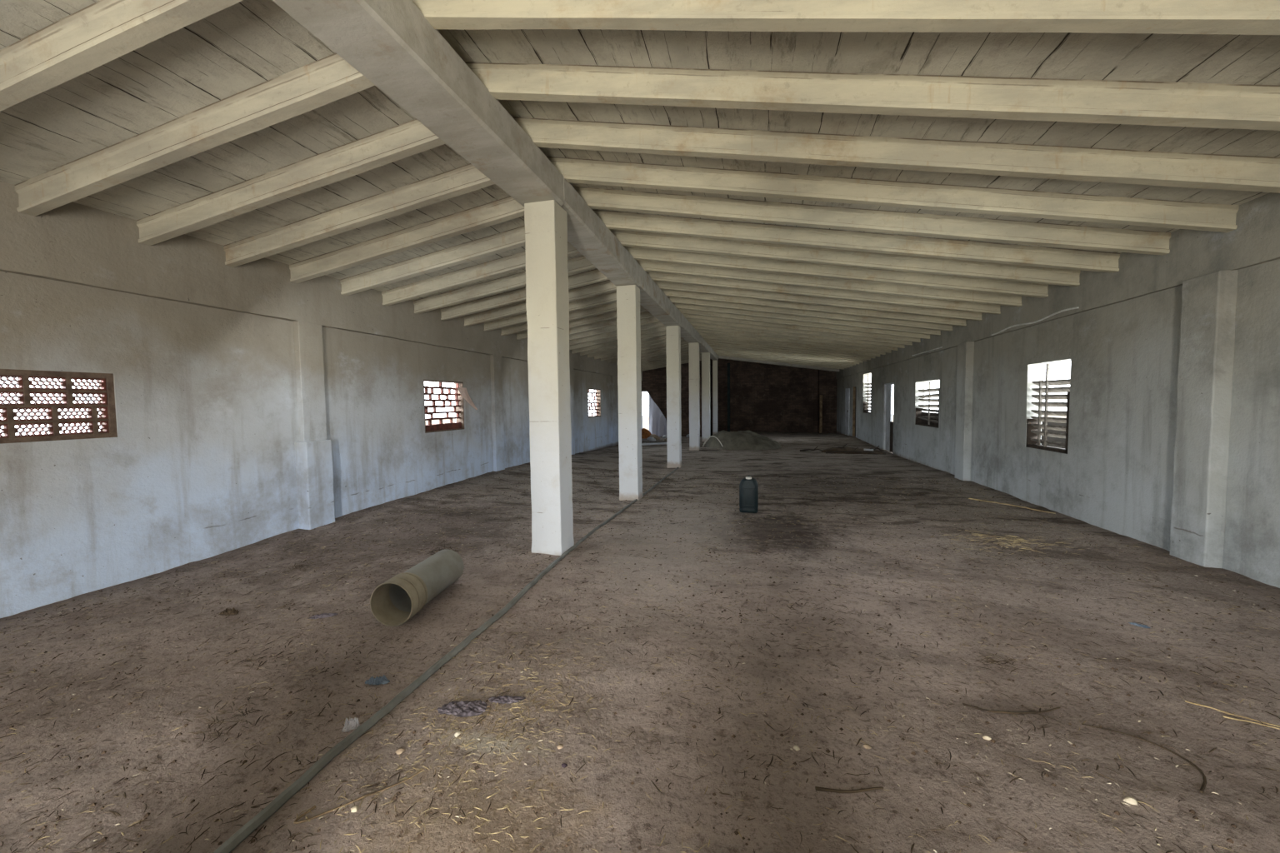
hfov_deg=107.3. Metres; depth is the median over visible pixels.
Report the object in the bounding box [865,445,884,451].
branch
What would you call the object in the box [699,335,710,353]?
ridge beam
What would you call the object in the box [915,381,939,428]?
window
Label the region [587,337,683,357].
rafter
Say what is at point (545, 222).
square column
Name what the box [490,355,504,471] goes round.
trim
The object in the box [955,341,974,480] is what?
pilaster
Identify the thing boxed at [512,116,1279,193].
rafter
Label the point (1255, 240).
wall beam
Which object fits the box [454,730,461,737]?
stone
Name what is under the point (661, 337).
rafter
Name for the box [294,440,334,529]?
pillar base
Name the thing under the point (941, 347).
cable
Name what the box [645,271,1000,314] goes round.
rafter
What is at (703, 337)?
rafter
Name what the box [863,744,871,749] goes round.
stone
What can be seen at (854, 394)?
door
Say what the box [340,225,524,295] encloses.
rafter
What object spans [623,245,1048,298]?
rafter
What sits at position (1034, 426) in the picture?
window
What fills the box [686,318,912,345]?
rafter
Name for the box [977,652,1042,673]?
cluster
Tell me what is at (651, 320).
rafter
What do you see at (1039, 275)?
rafter
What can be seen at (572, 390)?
trim
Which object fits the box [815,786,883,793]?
root
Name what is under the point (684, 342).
rafter
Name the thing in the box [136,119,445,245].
rafter
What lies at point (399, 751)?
stone
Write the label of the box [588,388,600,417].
window
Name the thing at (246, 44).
ceiling
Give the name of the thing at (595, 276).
rafter
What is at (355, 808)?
stone
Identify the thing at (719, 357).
tie beam
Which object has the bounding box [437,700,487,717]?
clump
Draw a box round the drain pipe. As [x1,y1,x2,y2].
[370,549,464,626]
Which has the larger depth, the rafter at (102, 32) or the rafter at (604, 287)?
the rafter at (604, 287)
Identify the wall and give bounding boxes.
[0,270,642,618]
[641,360,711,436]
[718,358,817,432]
[817,370,837,433]
[836,259,1279,588]
[1040,416,1065,448]
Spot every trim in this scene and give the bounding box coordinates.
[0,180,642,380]
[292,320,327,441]
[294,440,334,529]
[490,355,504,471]
[569,368,574,454]
[610,375,615,446]
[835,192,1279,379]
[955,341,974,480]
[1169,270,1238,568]
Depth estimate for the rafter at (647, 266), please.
7.36 m
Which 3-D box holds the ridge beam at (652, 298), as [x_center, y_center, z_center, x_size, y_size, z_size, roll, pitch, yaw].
[0.317,-2.633,9.529,0.382,0.592,4.170,0,3,14]
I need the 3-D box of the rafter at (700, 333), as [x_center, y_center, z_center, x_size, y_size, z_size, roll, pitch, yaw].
[4.676,-2.705,14.954,5.926,1.014,0.106,0,3,8]
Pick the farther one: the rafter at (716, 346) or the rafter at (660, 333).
the rafter at (716, 346)
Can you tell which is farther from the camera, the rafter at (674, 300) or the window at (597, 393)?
the window at (597, 393)
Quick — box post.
[819,395,822,433]
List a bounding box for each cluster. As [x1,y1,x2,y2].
[175,687,268,741]
[284,560,324,573]
[415,544,463,555]
[910,530,1137,554]
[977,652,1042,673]
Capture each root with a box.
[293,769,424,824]
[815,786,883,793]
[962,703,1060,714]
[1081,723,1206,793]
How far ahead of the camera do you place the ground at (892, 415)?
43.84 m
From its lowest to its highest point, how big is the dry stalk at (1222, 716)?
0.008 m
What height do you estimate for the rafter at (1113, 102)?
1.015 m
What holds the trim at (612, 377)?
attached to the wall at (200, 465)
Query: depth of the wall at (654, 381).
22.28 m
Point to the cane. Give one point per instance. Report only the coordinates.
(968, 498)
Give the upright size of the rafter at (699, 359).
0.652 m
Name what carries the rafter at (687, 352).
attached to the ceiling at (246, 44)
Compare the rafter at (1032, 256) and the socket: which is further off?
the rafter at (1032, 256)
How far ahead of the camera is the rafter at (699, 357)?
21.29 m
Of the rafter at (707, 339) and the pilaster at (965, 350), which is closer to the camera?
the pilaster at (965, 350)
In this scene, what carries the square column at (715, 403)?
on the floor
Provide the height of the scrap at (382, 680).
0.045 m
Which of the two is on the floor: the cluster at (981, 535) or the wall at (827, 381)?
the cluster at (981, 535)
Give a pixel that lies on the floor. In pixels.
(481, 587)
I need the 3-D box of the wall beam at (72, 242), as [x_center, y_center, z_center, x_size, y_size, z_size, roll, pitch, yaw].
[-2.940,-1.837,10.329,0.084,0.649,25.200,0,3,14]
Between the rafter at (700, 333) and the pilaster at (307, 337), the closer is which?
the pilaster at (307, 337)
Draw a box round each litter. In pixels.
[0,468,1279,852]
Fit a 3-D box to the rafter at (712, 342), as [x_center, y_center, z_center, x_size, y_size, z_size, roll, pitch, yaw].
[5.143,-2.807,16.835,5.923,1.016,0.107,0,3,8]
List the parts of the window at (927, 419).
louvre blade, louvre blade, louvre blade, louvre blade, louvre blade, louvre blade, louvre blade, panel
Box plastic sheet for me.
[649,395,666,436]
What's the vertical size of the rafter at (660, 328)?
0.652 m
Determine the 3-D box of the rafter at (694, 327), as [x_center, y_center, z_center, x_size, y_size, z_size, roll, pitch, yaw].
[4.364,-2.637,13.700,5.928,1.015,0.108,0,3,8]
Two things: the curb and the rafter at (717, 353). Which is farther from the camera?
the rafter at (717, 353)
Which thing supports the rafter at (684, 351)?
attached to the ceiling at (246, 44)
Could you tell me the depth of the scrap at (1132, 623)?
3.06 m
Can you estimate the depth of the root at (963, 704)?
2.25 m
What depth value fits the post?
23.62 m
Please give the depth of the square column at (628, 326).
7.47 m
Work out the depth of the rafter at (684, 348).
17.24 m
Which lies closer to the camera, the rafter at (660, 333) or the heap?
the rafter at (660, 333)
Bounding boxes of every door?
[845,388,849,435]
[852,386,856,436]
[883,382,894,452]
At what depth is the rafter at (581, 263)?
7.13 m
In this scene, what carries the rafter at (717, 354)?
attached to the ceiling at (1202, 58)
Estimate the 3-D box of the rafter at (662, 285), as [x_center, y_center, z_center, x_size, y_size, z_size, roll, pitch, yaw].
[3.117,-2.363,8.678,5.938,1.014,0.106,0,3,7]
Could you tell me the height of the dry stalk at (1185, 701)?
0.010 m
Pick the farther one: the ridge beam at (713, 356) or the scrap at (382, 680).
the ridge beam at (713, 356)
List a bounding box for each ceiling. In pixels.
[0,0,597,309]
[436,29,1279,253]
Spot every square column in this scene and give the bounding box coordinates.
[524,200,574,555]
[616,285,642,500]
[665,325,681,468]
[688,342,699,450]
[701,352,710,441]
[712,360,718,434]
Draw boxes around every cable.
[912,346,942,355]
[991,306,1079,335]
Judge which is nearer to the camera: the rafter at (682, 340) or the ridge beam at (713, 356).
the rafter at (682, 340)
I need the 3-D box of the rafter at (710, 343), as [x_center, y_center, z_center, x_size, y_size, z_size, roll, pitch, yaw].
[5.299,-2.841,17.463,5.922,1.016,0.104,0,3,8]
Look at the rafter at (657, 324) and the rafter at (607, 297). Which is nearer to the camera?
the rafter at (607, 297)
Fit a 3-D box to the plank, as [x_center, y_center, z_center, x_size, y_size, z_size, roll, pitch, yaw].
[0.518,0.666,18.171,1.924,0.093,0.220,-1,3,-11]
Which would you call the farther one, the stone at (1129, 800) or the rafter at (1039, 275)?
the rafter at (1039, 275)
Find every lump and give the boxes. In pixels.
[648,438,655,441]
[652,435,660,439]
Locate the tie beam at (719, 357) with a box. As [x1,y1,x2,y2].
[718,355,839,372]
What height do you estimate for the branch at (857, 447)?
0.194 m
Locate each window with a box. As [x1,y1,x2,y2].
[0,369,117,444]
[423,380,477,433]
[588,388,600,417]
[863,374,871,413]
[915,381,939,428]
[1025,364,1069,454]
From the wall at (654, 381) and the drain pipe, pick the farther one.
the wall at (654, 381)
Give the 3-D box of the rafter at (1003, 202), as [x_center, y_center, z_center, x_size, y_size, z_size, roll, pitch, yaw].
[2.021,-2.122,4.263,5.940,1.015,0.105,0,3,7]
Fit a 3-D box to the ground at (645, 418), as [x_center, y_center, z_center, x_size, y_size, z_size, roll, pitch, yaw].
[-16.323,0.604,28.850,34.414,0.200,72.000,0,3,14]
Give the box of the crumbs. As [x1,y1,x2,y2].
[0,468,1277,852]
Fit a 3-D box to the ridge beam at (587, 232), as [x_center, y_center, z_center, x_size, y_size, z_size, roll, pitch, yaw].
[-0.549,-2.438,6.040,0.382,0.602,3.030,0,3,14]
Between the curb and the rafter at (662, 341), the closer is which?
the curb
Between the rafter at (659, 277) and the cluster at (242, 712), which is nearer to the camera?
the cluster at (242, 712)
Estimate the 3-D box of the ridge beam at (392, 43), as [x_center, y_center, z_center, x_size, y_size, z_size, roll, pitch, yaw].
[-1.815,-2.184,1.020,0.416,0.561,7.336,0,3,14]
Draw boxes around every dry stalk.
[1185,700,1279,727]
[1222,715,1279,729]
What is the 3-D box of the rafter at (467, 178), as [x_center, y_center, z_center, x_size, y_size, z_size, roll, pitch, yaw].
[-2.753,-1.976,4.455,3.240,0.653,0.106,0,3,15]
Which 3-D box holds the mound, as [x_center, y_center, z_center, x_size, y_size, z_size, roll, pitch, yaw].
[3.618,0.450,16.564,2.640,0.626,2.400,0,3,14]
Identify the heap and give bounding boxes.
[641,428,651,439]
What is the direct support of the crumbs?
on the floor
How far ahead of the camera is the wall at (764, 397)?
25.06 m
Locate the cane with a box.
[968,498,1055,514]
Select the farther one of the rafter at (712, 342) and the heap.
the heap
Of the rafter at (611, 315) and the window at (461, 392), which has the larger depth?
the rafter at (611, 315)
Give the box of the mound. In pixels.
[705,430,781,450]
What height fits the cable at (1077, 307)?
0.078 m
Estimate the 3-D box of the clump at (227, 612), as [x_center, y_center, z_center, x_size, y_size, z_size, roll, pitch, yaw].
[-3.002,1.351,3.450,0.141,0.044,0.075,0,3,14]
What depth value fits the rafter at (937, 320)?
9.25 m
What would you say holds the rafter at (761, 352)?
attached to the ceiling at (1202, 58)
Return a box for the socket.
[370,572,427,626]
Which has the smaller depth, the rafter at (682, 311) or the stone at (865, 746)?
the stone at (865, 746)
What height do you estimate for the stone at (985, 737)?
0.018 m
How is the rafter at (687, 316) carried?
attached to the ceiling at (1202, 58)
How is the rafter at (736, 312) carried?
attached to the ceiling at (1202, 58)
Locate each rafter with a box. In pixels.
[0,0,243,111]
[15,53,374,216]
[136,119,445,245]
[223,163,494,267]
[289,195,524,283]
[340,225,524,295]
[381,241,579,306]
[411,0,1279,34]
[413,255,595,314]
[440,269,609,320]
[464,280,616,326]
[465,62,1279,130]
[483,290,616,331]
[500,301,616,335]
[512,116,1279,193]
[516,305,647,339]
[546,156,1239,232]
[569,311,654,334]
[569,316,659,340]
[569,321,664,345]
[569,325,665,350]
[571,330,665,354]
[573,186,1170,255]
[580,335,665,355]
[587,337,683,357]
[592,210,1119,273]
[594,339,686,359]
[600,341,688,360]
[606,344,689,362]
[609,229,1080,286]
[611,346,689,364]
[616,349,689,364]
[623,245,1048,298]
[635,260,1022,307]
[640,350,699,363]
[640,351,701,364]
[640,353,701,366]
[640,355,701,368]
[640,357,701,369]
[640,359,701,371]
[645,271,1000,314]
[654,280,981,320]
[660,289,966,326]
[667,296,952,331]
[673,303,940,335]
[677,308,929,339]
[681,313,920,342]
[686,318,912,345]
[690,322,904,348]
[692,325,897,350]
[695,329,891,353]
[698,332,885,354]
[700,335,879,356]
[702,337,875,358]
[705,340,870,359]
[706,342,866,361]
[708,344,862,363]
[710,346,859,364]
[711,348,855,365]
[713,350,852,366]
[715,351,849,367]
[716,353,846,369]
[717,354,844,369]
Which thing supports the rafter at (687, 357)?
attached to the ceiling at (246, 44)
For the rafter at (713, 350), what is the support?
attached to the ceiling at (1202, 58)
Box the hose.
[702,435,723,446]
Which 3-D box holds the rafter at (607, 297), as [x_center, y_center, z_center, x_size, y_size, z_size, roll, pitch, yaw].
[-1.627,-2.224,8.992,3.249,0.652,0.107,0,3,17]
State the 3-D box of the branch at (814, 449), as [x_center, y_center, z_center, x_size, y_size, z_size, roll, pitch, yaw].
[5.398,0.697,14.714,0.827,0.152,0.088,-1,3,-1]
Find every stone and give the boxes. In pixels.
[350,805,359,812]
[395,747,404,754]
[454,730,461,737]
[556,744,563,749]
[561,763,567,768]
[793,745,799,750]
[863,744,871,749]
[982,735,992,740]
[1122,796,1137,804]
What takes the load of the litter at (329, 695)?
on the floor
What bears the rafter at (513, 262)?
attached to the ceiling at (246, 44)
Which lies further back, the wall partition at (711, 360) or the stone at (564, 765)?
the wall partition at (711, 360)
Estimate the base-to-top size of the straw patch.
0.026 m
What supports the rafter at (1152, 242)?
attached to the ceiling at (1202, 58)
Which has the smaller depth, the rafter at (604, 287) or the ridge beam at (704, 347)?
the rafter at (604, 287)
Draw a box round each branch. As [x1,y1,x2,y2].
[800,446,822,451]
[825,447,880,454]
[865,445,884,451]
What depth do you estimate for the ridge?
14.15 m
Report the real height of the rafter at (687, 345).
0.652 m
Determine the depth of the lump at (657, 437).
20.77 m
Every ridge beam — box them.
[271,0,564,206]
[560,176,639,286]
[637,265,680,326]
[680,313,699,343]
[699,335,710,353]
[710,348,718,360]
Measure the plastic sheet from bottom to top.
2.210 m
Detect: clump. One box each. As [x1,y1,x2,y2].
[219,608,239,615]
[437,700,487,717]
[488,695,525,704]
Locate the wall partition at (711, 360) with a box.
[710,359,718,435]
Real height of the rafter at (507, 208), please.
0.654 m
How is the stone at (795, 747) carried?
on the floor
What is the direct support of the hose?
on the floor
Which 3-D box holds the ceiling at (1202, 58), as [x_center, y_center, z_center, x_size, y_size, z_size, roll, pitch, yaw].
[3.399,-2.537,9.439,6.143,0.960,27.000,0,3,14]
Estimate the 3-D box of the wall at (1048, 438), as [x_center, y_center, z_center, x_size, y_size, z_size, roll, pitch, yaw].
[6.869,0.864,4.016,0.200,1.500,19.000,0,3,14]
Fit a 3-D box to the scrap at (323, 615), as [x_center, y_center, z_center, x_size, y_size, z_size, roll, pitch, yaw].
[-2.276,1.356,3.383,0.194,0.019,0.059,-2,3,-18]
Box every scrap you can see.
[308,613,337,619]
[365,675,389,684]
[1128,622,1150,628]
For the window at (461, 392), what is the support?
in the wall at (200, 465)
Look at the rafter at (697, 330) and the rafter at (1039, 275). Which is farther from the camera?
the rafter at (697, 330)
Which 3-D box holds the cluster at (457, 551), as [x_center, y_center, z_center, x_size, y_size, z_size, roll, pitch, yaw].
[-2.007,1.243,4.717,0.402,0.032,0.424,-2,3,-30]
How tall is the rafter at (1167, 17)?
1.015 m
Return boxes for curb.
[213,466,678,852]
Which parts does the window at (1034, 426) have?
frame, louvre blade, louvre blade, louvre blade, louvre blade, louvre blade, louvre blade, louvre blade, louvre blade, louvre blade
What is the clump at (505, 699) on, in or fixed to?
on the floor
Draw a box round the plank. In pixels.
[641,442,666,445]
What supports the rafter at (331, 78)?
attached to the ceiling at (246, 44)
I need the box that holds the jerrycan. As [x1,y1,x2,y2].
[739,475,758,513]
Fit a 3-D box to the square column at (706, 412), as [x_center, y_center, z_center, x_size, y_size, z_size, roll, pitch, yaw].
[2.659,-1.102,18.983,0.326,3.700,0.327,0,3,14]
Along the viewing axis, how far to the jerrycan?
6.48 m
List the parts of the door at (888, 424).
door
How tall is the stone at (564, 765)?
0.013 m
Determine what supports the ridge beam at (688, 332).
attached to the ceiling at (1202, 58)
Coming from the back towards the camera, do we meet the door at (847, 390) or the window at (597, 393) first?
the door at (847, 390)
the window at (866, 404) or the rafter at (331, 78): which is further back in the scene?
the window at (866, 404)
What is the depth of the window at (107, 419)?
3.75 m
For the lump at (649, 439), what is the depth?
19.83 m
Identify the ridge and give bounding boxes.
[820,446,885,454]
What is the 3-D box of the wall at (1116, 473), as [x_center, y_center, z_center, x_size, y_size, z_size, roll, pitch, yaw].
[6.622,-0.386,10.097,0.200,3.574,29.600,0,3,14]
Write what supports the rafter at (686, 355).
attached to the ceiling at (246, 44)
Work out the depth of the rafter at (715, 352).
20.54 m
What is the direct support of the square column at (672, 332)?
on the floor
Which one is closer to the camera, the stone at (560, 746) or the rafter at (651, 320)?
the stone at (560, 746)
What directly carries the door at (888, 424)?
in the wall at (1116, 473)
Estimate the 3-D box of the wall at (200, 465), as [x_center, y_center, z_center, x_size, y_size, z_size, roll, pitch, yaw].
[-3.060,-0.333,10.441,0.200,3.660,25.600,0,3,14]
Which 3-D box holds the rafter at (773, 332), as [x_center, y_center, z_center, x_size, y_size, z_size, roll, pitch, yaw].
[4.208,-2.601,13.071,5.930,1.017,0.105,0,3,8]
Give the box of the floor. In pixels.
[0,431,1279,852]
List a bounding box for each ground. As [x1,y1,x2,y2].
[425,415,649,430]
[891,415,1066,421]
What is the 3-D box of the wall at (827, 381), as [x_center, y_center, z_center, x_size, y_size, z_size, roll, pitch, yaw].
[9.557,-1.205,24.079,0.843,3.500,0.600,0,3,14]
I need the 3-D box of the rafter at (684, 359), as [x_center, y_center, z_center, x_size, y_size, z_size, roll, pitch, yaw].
[1.232,-2.852,20.505,3.249,0.652,0.107,0,3,17]
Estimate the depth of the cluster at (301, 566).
4.36 m
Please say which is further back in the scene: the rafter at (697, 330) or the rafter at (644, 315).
the rafter at (697, 330)
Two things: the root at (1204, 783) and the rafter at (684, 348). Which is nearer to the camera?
the root at (1204, 783)
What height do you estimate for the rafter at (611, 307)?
0.654 m
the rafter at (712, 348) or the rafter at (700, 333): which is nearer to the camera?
the rafter at (700, 333)

